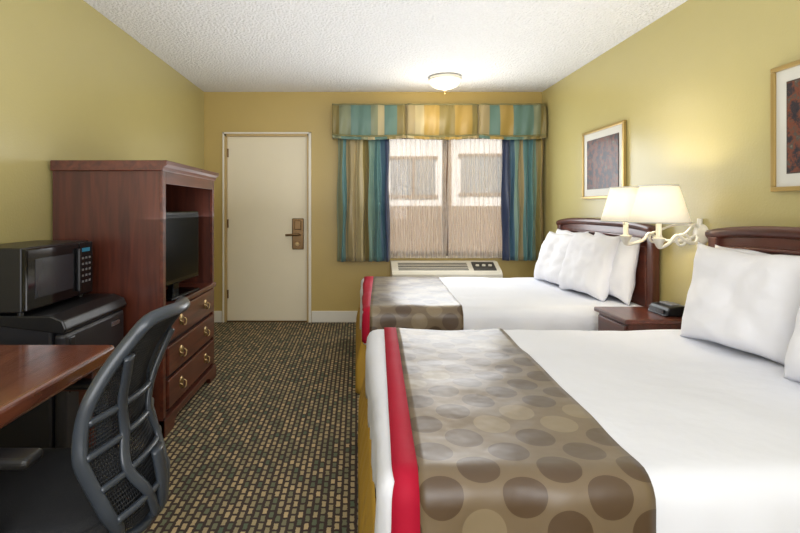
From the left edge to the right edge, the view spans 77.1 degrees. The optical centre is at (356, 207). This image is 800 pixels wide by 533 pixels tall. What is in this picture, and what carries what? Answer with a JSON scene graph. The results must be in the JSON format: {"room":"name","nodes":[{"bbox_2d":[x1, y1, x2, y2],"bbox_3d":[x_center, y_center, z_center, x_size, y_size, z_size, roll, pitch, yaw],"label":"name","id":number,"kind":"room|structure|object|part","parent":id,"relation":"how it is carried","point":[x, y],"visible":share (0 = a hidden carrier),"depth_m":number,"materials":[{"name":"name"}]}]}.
{"room":"hotel room","nodes":[
{"label":"hotel room","id":0,"kind":"room"},
{"bbox_2d":[0,0,203,243],"bbox_3d":[-1.680,-0.010,2.010,0.120,2.440,6.860,0,0,0],"label":"wall","id":1,"kind":"structure","parent":0,"point":[75,85],"depth_m":2.82,"materials":[{"name":"yellow paint"}]},
{"bbox_2d":[113,322,375,532],"bbox_3d":[0.170,1.260,2.010,3.820,0.100,6.860,0,0,0],"label":"floor","id":2,"kind":"structure","parent":0,"point":[270,444],"depth_m":2.62,"materials":[{"name":"carpet"}]},
{"bbox_2d":[0,345,113,447],"bbox_3d":[-1.215,0.839,1.035,0.770,0.742,1.370,0,0,0],"label":"writing desk","id":3,"kind":"object","parent":2,"relation":"on","point":[30,375],"visible":0.62,"depth_m":1.47,"materials":[{"name":"brown wood"}]},
{"bbox_3d":[-0.890,0.865,1.665,0.050,0.690,0.050,0,0,0],"label":"leg","id":4,"kind":"part","parent":3,"relation":"part of","materials":[{"name":"brown wood"}]},
{"bbox_2d":[0,294,126,448],"bbox_3d":[-1.386,0.823,2.280,0.428,0.775,0.536,0,0,0],"label":"mini fridge","id":5,"kind":"object","parent":2,"relation":"on","point":[89,319],"visible":0.46,"depth_m":2.03,"materials":[{"name":"black plastic"}]},
{"bbox_2d":[0,240,91,315],"bbox_3d":[-1.445,0.297,2.240,0.300,0.275,0.500,0,0,0],"label":"microwave","id":6,"kind":"object","parent":5,"relation":"on","point":[35,274],"visible":1,"depth_m":2.10,"materials":[{"name":"black plastic"}]},
{"bbox_3d":[-1.324,0.290,2.178,0.022,0.250,0.375,0,0,0],"label":"door panel","id":7,"kind":"part","parent":6,"relation":"part of","materials":[{"name":"black glass"}]},
{"bbox_3d":[-1.304,0.290,2.342,0.018,0.200,0.015,0,0,0],"label":"door handle","id":8,"kind":"part","parent":6,"relation":"part of","materials":[{"name":"black plastic"}]},
{"bbox_3d":[-1.325,0.290,2.429,0.020,0.250,0.122,0,0,0],"label":"control panel","id":9,"kind":"part","parent":6,"relation":"part of","materials":[{"name":"black plastic"}]},
{"bbox_3d":[-1.204,0.825,2.280,0.048,0.630,0.520,0,0,0],"label":"door panel","id":10,"kind":"part","parent":5,"relation":"part of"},
{"bbox_2d":[0,296,189,532],"bbox_3d":[-0.806,0.738,1.385,0.632,0.944,0.558,0,0,0],"label":"office chair","id":11,"kind":"object","parent":2,"relation":"on","point":[103,488],"visible":1,"depth_m":1.30,"materials":[{"name":"plastic"}]},
{"bbox_2d":[0,448,147,532],"bbox_3d":[-0.860,0.773,1.385,0.490,0.040,0.450,0,0,0],"label":"seat cushion","id":12,"kind":"object","parent":11,"relation":"on","point":[47,496],"depth_m":1.30,"materials":[{"name":"fabric"}]},
{"bbox_3d":[-0.840,0.712,1.583,0.059,0.273,0.157,0,0,0],"label":"arm post","id":13,"kind":"part","parent":11,"relation":"part of","materials":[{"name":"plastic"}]},
{"bbox_3d":[-0.592,0.568,1.400,0.204,0.604,0.410,0,0,0],"label":"frame","id":14,"kind":"part","parent":11,"relation":"part of","materials":[{"name":"plastic"}]},
{"bbox_2d":[50,160,218,437],"bbox_3d":[-1.295,0.480,3.103,0.619,1.460,0.979,0,0,0],"label":"armoire","id":15,"kind":"object","parent":2,"relation":"on","point":[119,206],"visible":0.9,"depth_m":2.63,"materials":[{"name":"brown wood"}]},
{"bbox_3d":[-1.319,0.460,2.649,0.573,1.320,0.028,0,0,0],"label":"panel","id":16,"kind":"part","parent":15,"relation":"part of","materials":[{"name":"brown wood"}]},
{"bbox_3d":[-1.298,-0.223,3.103,0.615,0.055,0.979,0,0,0],"label":"cornice","id":17,"kind":"part","parent":15,"relation":"part of","materials":[{"name":"brown wood"}]},
{"bbox_3d":[-1.006,0.640,2.875,0.009,0.068,0.068,0,0,0],"label":"pull plate","id":18,"kind":"part","parent":15,"relation":"part of","materials":[{"name":"gold metal"}]},
{"bbox_3d":[-1.006,0.820,2.875,0.009,0.068,0.068,0,0,0],"label":"pull plate","id":19,"kind":"part","parent":15,"relation":"part of","materials":[{"name":"gold metal"}]},
{"bbox_3d":[-1.006,1.000,2.875,0.009,0.068,0.068,0,0,0],"label":"pull plate","id":20,"kind":"part","parent":15,"relation":"part of","materials":[{"name":"gold metal"}]},
{"bbox_2d":[166,211,199,300],"bbox_3d":[-1.114,0.275,3.046,0.180,0.509,0.630,0,0,4],"label":"television","id":21,"kind":"object","parent":15,"relation":"on","point":[181,226],"visible":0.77,"depth_m":3.06,"materials":[{"name":"black plastic"}]},
{"bbox_3d":[-1.030,0.460,3.103,0.020,1.320,0.939,0,0,0],"label":"frame","id":22,"kind":"part","parent":15,"relation":"part of","materials":[{"name":"brown wood"}]},
{"bbox_3d":[-1.319,0.460,3.556,0.573,1.320,0.028,0,0,0],"label":"panel","id":23,"kind":"part","parent":15,"relation":"part of","materials":[{"name":"brown wood"}]},
{"bbox_3d":[-1.315,0.835,3.103,0.550,0.550,0.879,0,0,0],"label":"drawer","id":24,"kind":"part","parent":15,"relation":"part of","materials":[{"name":"brown wood"}]},
{"bbox_3d":[-1.021,0.826,3.103,0.022,0.158,0.835,0,0,0],"label":"drawer","id":25,"kind":"part","parent":15,"relation":"part of","materials":[{"name":"brown wood"}]},
{"bbox_3d":[-1.021,1.006,3.103,0.022,0.158,0.835,0,0,0],"label":"drawer","id":26,"kind":"part","parent":15,"relation":"part of","materials":[{"name":"brown wood"}]},
{"bbox_3d":[-1.021,0.646,3.103,0.022,0.158,0.835,0,0,0],"label":"drawer","id":27,"kind":"part","parent":15,"relation":"part of","materials":[{"name":"brown wood"}]},
{"bbox_3d":[-1.018,0.543,3.104,0.024,0.030,0.947,0,0,0],"label":"moulding","id":28,"kind":"part","parent":15,"relation":"part of","materials":[{"name":"brown wood"}]},
{"bbox_2d":[227,320,306,321],"bbox_3d":[-0.955,1.204,5.360,0.850,0.012,0.120,0,0,0],"label":"threshold","id":29,"kind":"object","parent":2,"relation":"on","point":[227,320],"visible":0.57,"depth_m":5.30,"materials":[{"name":"beige wood"}]},
{"bbox_2d":[355,218,659,393],"bbox_3d":[0.967,0.646,3.970,1.957,1.128,1.576,0,0,0],"label":"bed","id":30,"kind":"object","parent":2,"relation":"on","point":[430,303],"visible":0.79,"depth_m":3.32,"materials":[{"name":"white fabric"}]},
{"bbox_2d":[360,277,642,344],"bbox_3d":[0.955,0.758,3.970,1.872,0.245,1.575,0,0,0],"label":"bedspread","id":31,"kind":"object","parent":30,"relation":"on","point":[430,303],"depth_m":3.32,"materials":[{"name":"white fabric"}]},
{"bbox_2d":[534,231,572,289],"bbox_3d":[1.693,0.426,4.219,0.247,0.439,0.600,0,0,-6],"label":"pillow","id":32,"kind":"object","parent":30,"relation":"on","point":[552,253],"visible":0.62,"depth_m":4.20,"materials":[{"name":"white fabric"}]},
{"bbox_2d":[556,228,588,234],"bbox_3d":[1.826,0.413,4.360,0.196,0.454,0.640,0,0,0],"label":"pillow","id":33,"kind":"object","parent":30,"relation":"on","point":[558,231],"visible":0.04,"depth_m":4.41,"materials":[{"name":"white fabric"}]},
{"bbox_2d":[558,232,619,301],"bbox_3d":[1.708,0.420,3.718,0.249,0.467,0.562,0,0,-9],"label":"pillow","id":34,"kind":"object","parent":30,"relation":"on","point":[587,263],"visible":0.92,"depth_m":3.58,"materials":[{"name":"white fabric"}]},
{"bbox_3d":[1.927,0.547,3.970,0.025,0.825,1.460,0,0,0],"label":"headboard panel","id":35,"kind":"part","parent":30,"relation":"part of","materials":[{"name":"brown wood"}]},
{"bbox_3d":[1.915,0.128,3.970,0.056,0.093,1.550,0,0,0],"label":"headboard rail","id":36,"kind":"part","parent":30,"relation":"part of","materials":[{"name":"brown wood"}]},
{"bbox_2d":[594,232,640,305],"bbox_3d":[1.830,0.418,3.620,0.184,0.459,0.640,0,0,0],"label":"pillow","id":37,"kind":"object","parent":30,"relation":"on","point":[622,279],"visible":0.41,"depth_m":3.35,"materials":[{"name":"white fabric"}]},
{"bbox_3d":[1.910,0.507,3.510,0.020,0.505,0.440,0,0,0],"label":"headboard raised panel","id":38,"kind":"part","parent":30,"relation":"part of","materials":[{"name":"brown wood"}]},
{"bbox_3d":[1.919,0.682,3.240,0.052,1.055,0.060,0,0,0],"label":"headboard post","id":39,"kind":"part","parent":30,"relation":"part of","materials":[{"name":"brown wood"}]},
{"bbox_2d":[358,226,799,532],"bbox_3d":[0.974,0.646,1.940,1.942,1.128,1.594,0,0,0],"label":"bed","id":40,"kind":"object","parent":2,"relation":"on","point":[499,430],"visible":0.99,"depth_m":1.46,"materials":[{"name":"white fabric"}]},
{"bbox_2d":[365,329,799,532],"bbox_3d":[0.965,0.757,1.939,1.851,0.247,1.582,0,0,0],"label":"bedspread","id":41,"kind":"object","parent":40,"relation":"on","point":[481,430],"depth_m":1.43,"materials":[{"name":"white fabric"}]},
{"bbox_3d":[1.919,0.682,2.670,0.052,1.055,0.060,0,0,0],"label":"headboard post","id":42,"kind":"part","parent":40,"relation":"part of","materials":[{"name":"brown wood"}]},
{"bbox_2d":[680,242,799,364],"bbox_3d":[1.734,0.410,2.237,0.252,0.476,0.603,0,0,-14],"label":"pillow","id":43,"kind":"object","parent":40,"relation":"on","point":[750,303],"visible":0.97,"depth_m":2.16,"materials":[{"name":"white fabric"}]},
{"bbox_2d":[715,245,770,254],"bbox_3d":[1.835,0.413,2.280,0.184,0.470,0.660,0,0,0],"label":"pillow","id":44,"kind":"object","parent":40,"relation":"on","point":[716,246],"visible":0.03,"depth_m":2.38,"materials":[{"name":"white fabric"}]},
{"bbox_3d":[1.915,0.128,1.940,0.056,0.093,1.550,0,0,0],"label":"headboard rail","id":45,"kind":"part","parent":40,"relation":"part of","materials":[{"name":"brown wood"}]},
{"bbox_3d":[1.927,0.547,1.940,0.025,0.825,1.460,0,0,0],"label":"headboard panel","id":46,"kind":"part","parent":40,"relation":"part of","materials":[{"name":"brown wood"}]},
{"bbox_2d":[784,306,799,381],"bbox_3d":[1.695,0.417,1.580,0.266,0.467,0.666,0,0,0],"label":"pillow","id":47,"kind":"object","parent":40,"relation":"on","point":[792,358],"visible":1,"depth_m":1.82,"materials":[{"name":"white fabric"}]},
{"bbox_2d":[594,307,681,330],"bbox_3d":[1.706,0.914,2.950,0.477,0.592,0.374,0,0,0],"label":"nightstand","id":48,"kind":"object","parent":2,"relation":"on","point":[609,318],"visible":0.12,"depth_m":2.85,"materials":[{"name":"brown wood"}]},
{"bbox_3d":[1.504,0.762,2.950,0.016,0.205,0.310,0,0,0],"label":"drawer","id":49,"kind":"part","parent":48,"relation":"part of","materials":[{"name":"brown wood"}]},
{"bbox_2d":[648,301,684,316],"bbox_3d":[1.822,0.585,2.920,0.153,0.064,0.180,0,0,0],"label":"alarm clock","id":50,"kind":"object","parent":48,"relation":"on","point":[664,308],"visible":0.86,"depth_m":2.87,"materials":[{"name":"black plastic"}]},
{"bbox_2d":[204,92,541,321],"bbox_3d":[0.170,-0.010,5.370,3.580,2.440,0.140,0,0,0],"label":"wall","id":51,"kind":"structure","parent":0,"point":[335,285],"depth_m":5.30,"materials":[{"name":"yellow paint"}]},
{"bbox_2d":[222,132,310,322],"bbox_3d":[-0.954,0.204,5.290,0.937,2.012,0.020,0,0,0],"label":"door frame","id":52,"kind":"structure","parent":51,"relation":"attached to","point":[223,133],"depth_m":5.28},
{"bbox_2d":[227,137,306,320],"bbox_3d":[-0.955,0.219,5.343,0.850,1.958,0.045,0,0,0],"label":"door","id":53,"kind":"structure","parent":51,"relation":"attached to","point":[267,176],"depth_m":5.32,"materials":[{"name":"beige paint"}]},
{"bbox_2d":[292,218,303,248],"bbox_3d":[-0.627,0.275,5.310,0.125,0.330,0.020,0,0,0],"label":"lock plate","id":54,"kind":"object","parent":53,"relation":"attached to","point":[300,239],"visible":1,"depth_m":5.30,"materials":[{"name":"brown metal"}]},
{"bbox_2d":[285,233,300,235],"bbox_3d":[-0.673,0.282,5.266,0.156,0.029,0.071,0,0,0],"label":"lever","id":55,"kind":"object","parent":54,"relation":"attached to","point":[299,234],"depth_m":5.23,"materials":[{"name":"brown metal"}]},
{"bbox_2d":[294,220,300,229],"bbox_3d":[-0.627,0.180,5.290,0.075,0.100,0.020,0,0,0],"label":"reader","id":56,"kind":"object","parent":54,"relation":"attached to","point":[297,223],"depth_m":5.28,"materials":[{"name":"brown metal"}]},
{"bbox_3d":[-0.627,0.275,5.310,0.125,0.330,0.020,0,0,0],"label":"plate","id":57,"kind":"part","parent":54,"relation":"part of","materials":[{"name":"brown metal"}]},
{"bbox_2d":[214,311,357,321],"bbox_3d":[0.176,1.150,5.293,3.568,0.120,0.014,0,0,0],"label":"baseboard","id":58,"kind":"structure","parent":51,"relation":"attached to","point":[317,316],"depth_m":5.29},
{"bbox_2d":[337,138,389,261],"bbox_3d":[0.067,-0.093,5.225,0.557,1.297,0.151,0,0,0],"label":"curtain","id":59,"kind":"object","parent":51,"relation":"attached to","point":[363,211],"visible":0.95,"depth_m":5.18,"materials":[{"name":"multicoloured fabric"}]},
{"bbox_2d":[332,103,546,139],"bbox_3d":[0.843,-0.884,5.197,2.203,0.373,0.204,0,0,0],"label":"window valance","id":60,"kind":"object","parent":51,"relation":"attached to","point":[375,121],"visible":1,"depth_m":5.11,"materials":[{"name":"multicoloured fabric"}]},
{"bbox_2d":[390,140,500,255],"bbox_3d":[0.950,-0.165,5.380,1.420,1.350,0.060,0,0,0],"label":"frame","id":61,"kind":"object","parent":51,"relation":"attached to","point":[445,144],"visible":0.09,"depth_m":5.35,"materials":[{"name":"metal"}]},
{"bbox_2d":[390,256,500,257],"bbox_3d":[0.950,0.520,5.315,1.460,0.020,0.070,0,0,0],"label":"sill","id":62,"kind":"structure","parent":51,"relation":"attached to","point":[390,256],"depth_m":5.28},
{"bbox_2d":[390,138,501,257],"bbox_3d":[0.931,-0.108,5.269,1.394,1.267,0.064,0,0,0],"label":"sheer curtain","id":63,"kind":"object","parent":51,"relation":"hanging from","point":[470,256],"visible":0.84,"depth_m":5.25,"materials":[{"name":"beige fabric"}]},
{"bbox_2d":[390,260,502,277],"bbox_3d":[0.905,0.762,5.147,1.110,0.415,0.302,0,0,0],"label":"air conditioner","id":64,"kind":"object","parent":51,"relation":"attached to","point":[407,268],"visible":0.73,"depth_m":5.07,"materials":[{"name":"beige plastic"}]},
{"bbox_3d":[1.295,0.597,5.110,0.230,0.076,0.140,0,0,0],"label":"control panel","id":65,"kind":"part","parent":64,"relation":"part of","materials":[{"name":"plastic"}]},
{"bbox_2d":[501,138,543,260],"bbox_3d":[1.717,-0.098,5.227,0.441,1.287,0.148,0,0,0],"label":"curtain","id":66,"kind":"object","parent":51,"relation":"attached to","point":[522,160],"visible":0.94,"depth_m":5.18,"materials":[{"name":"multicoloured fabric"}]},
{"bbox_2d":[84,0,687,91],"bbox_3d":[0.170,-1.290,2.010,3.820,0.120,6.860,0,0,0],"label":"ceiling","id":67,"kind":"structure","parent":0,"point":[216,45],"depth_m":3.59,"materials":[{"name":"white paint"}]},
{"bbox_2d":[428,73,461,93],"bbox_3d":[0.825,-1.150,4.690,0.310,0.160,0.310,0,0,0],"label":"ceiling light","id":68,"kind":"object","parent":67,"relation":"attached to","point":[443,81],"depth_m":4.59,"materials":[{"name":"white glass"}]},
{"bbox_2d":[542,0,799,305],"bbox_3d":[2.020,-0.010,2.010,0.120,2.440,6.860,0,0,0],"label":"wall","id":69,"kind":"structure","parent":0,"point":[691,87],"depth_m":2.94,"materials":[{"name":"yellow paint"}]},
{"bbox_2d":[582,120,625,198],"bbox_3d":[1.945,-0.357,3.965,0.026,0.565,0.670,0,0,0],"label":"framed picture","id":70,"kind":"object","parent":69,"relation":"attached to","point":[603,148],"visible":0.83,"depth_m":3.94,"materials":[{"name":"gold metal"}]},
{"bbox_2d":[587,133,617,188],"bbox_3d":[1.942,-0.357,3.965,0.003,0.395,0.500,0,0,0],"label":"art","id":71,"kind":"object","parent":70,"relation":"attached to","point":[602,150],"depth_m":3.95},
{"bbox_2d":[600,184,707,248],"bbox_3d":[1.731,0.061,2.924,0.461,0.380,0.563,0,0,0],"label":"wall lamp","id":72,"kind":"object","parent":69,"relation":"attached to","point":[658,204],"visible":0.98,"depth_m":2.79,"materials":[{"name":"beige metal"}]},
{"bbox_3d":[1.645,0.080,3.060,0.290,0.008,0.290,0,0,0],"label":"shade trim","id":73,"kind":"part","parent":72,"relation":"part of","materials":[{"name":"beige fabric"}]},
{"bbox_3d":[1.645,-0.022,3.060,0.280,0.206,0.280,0,0,0],"label":"lamp shade","id":74,"kind":"part","parent":72,"relation":"part of","materials":[{"name":"white fabric"}]},
{"bbox_3d":[1.645,-0.125,3.060,0.180,0.008,0.180,0,0,0],"label":"shade trim","id":75,"kind":"part","parent":72,"relation":"part of","materials":[{"name":"beige fabric"}]},
{"bbox_3d":[1.690,-0.125,2.800,0.200,0.008,0.200,0,0,0],"label":"shade trim","id":76,"kind":"part","parent":72,"relation":"part of","materials":[{"name":"beige fabric"}]},
{"bbox_3d":[1.690,-0.022,2.800,0.306,0.206,0.306,0,0,0],"label":"lamp shade","id":77,"kind":"part","parent":72,"relation":"part of","materials":[{"name":"white fabric"}]},
{"bbox_3d":[1.825,0.186,3.002,0.390,0.090,0.143,0,0,36],"label":"arm","id":78,"kind":"part","parent":72,"relation":"part of","materials":[{"name":"beige metal"}]},
{"bbox_3d":[1.690,0.080,2.800,0.316,0.008,0.316,0,0,0],"label":"shade trim","id":79,"kind":"part","parent":72,"relation":"part of","materials":[{"name":"beige fabric"}]},
{"bbox_3d":[1.884,0.127,2.962,0.046,0.079,0.269,0,0,-32],"label":"arm","id":80,"kind":"part","parent":72,"relation":"part of","materials":[{"name":"beige metal"}]},
{"bbox_3d":[1.814,0.188,2.807,0.274,0.086,0.044,0,0,-9],"label":"arm","id":81,"kind":"part","parent":72,"relation":"part of","materials":[{"name":"beige metal"}]},
{"bbox_3d":[1.871,0.127,2.814,0.152,0.079,0.025,0,0,-16],"label":"arm","id":82,"kind":"part","parent":72,"relation":"part of","materials":[{"name":"beige metal"}]},
{"bbox_3d":[1.944,0.150,2.840,0.032,0.120,0.120,0,0,0],"label":"wall plate","id":83,"kind":"part","parent":72,"relation":"part of","materials":[{"name":"beige metal"}]},
{"bbox_2d":[770,59,799,191],"bbox_3d":[1.945,-0.362,2.005,0.026,0.575,0.670,0,0,0],"label":"framed picture","id":84,"kind":"object","parent":69,"relation":"attached to","point":[784,79],"visible":1,"depth_m":2.27,"materials":[{"name":"gold metal"}]},
{"bbox_2d":[787,79,799,172],"bbox_3d":[1.942,-0.362,2.005,0.003,0.405,0.500,0,0,0],"label":"art","id":85,"kind":"object","parent":84,"relation":"attached to","point":[793,85],"depth_m":2.22},
{"bbox_3d":[1.000,1.280,9.750,18.000,0.100,8.500,0,0,0],"label":"ground","id":86,"kind":"structure","parent":0,"visible":0},
{"bbox_2d":[389,206,501,250],"bbox_3d":[1.000,0.585,9.725,14.000,1.250,0.350,0,0,0],"label":"wall","id":87,"kind":"structure","parent":86,"relation":"on","point":[397,227],"depth_m":9.55,"materials":[{"name":"beige paint"}]},
{"bbox_2d":[389,139,501,205],"bbox_3d":[1.000,-1.665,9.750,14.000,3.250,0.300,0,0,0],"label":"wall","id":88,"kind":"structure","parent":87,"relation":"on","point":[398,147],"depth_m":9.60,"materials":[{"name":"white paint"}]},
{"bbox_2d":[389,140,500,205],"bbox_3d":[1.775,-1.615,9.575,2.350,3.150,0.050,0,0,0],"label":"window trim","id":89,"kind":"structure","parent":88,"relation":"in","point":[413,158],"depth_m":9.55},
{"bbox_2d":[391,156,501,194],"bbox_3d":[0.700,-0.665,9.585,4.400,0.850,0.030,0,0,0],"label":"window openings","id":90,"kind":"structure","parent":88,"relation":"in","point":[397,165],"depth_m":9.57,"materials":[{"name":"glass"}]}
]}

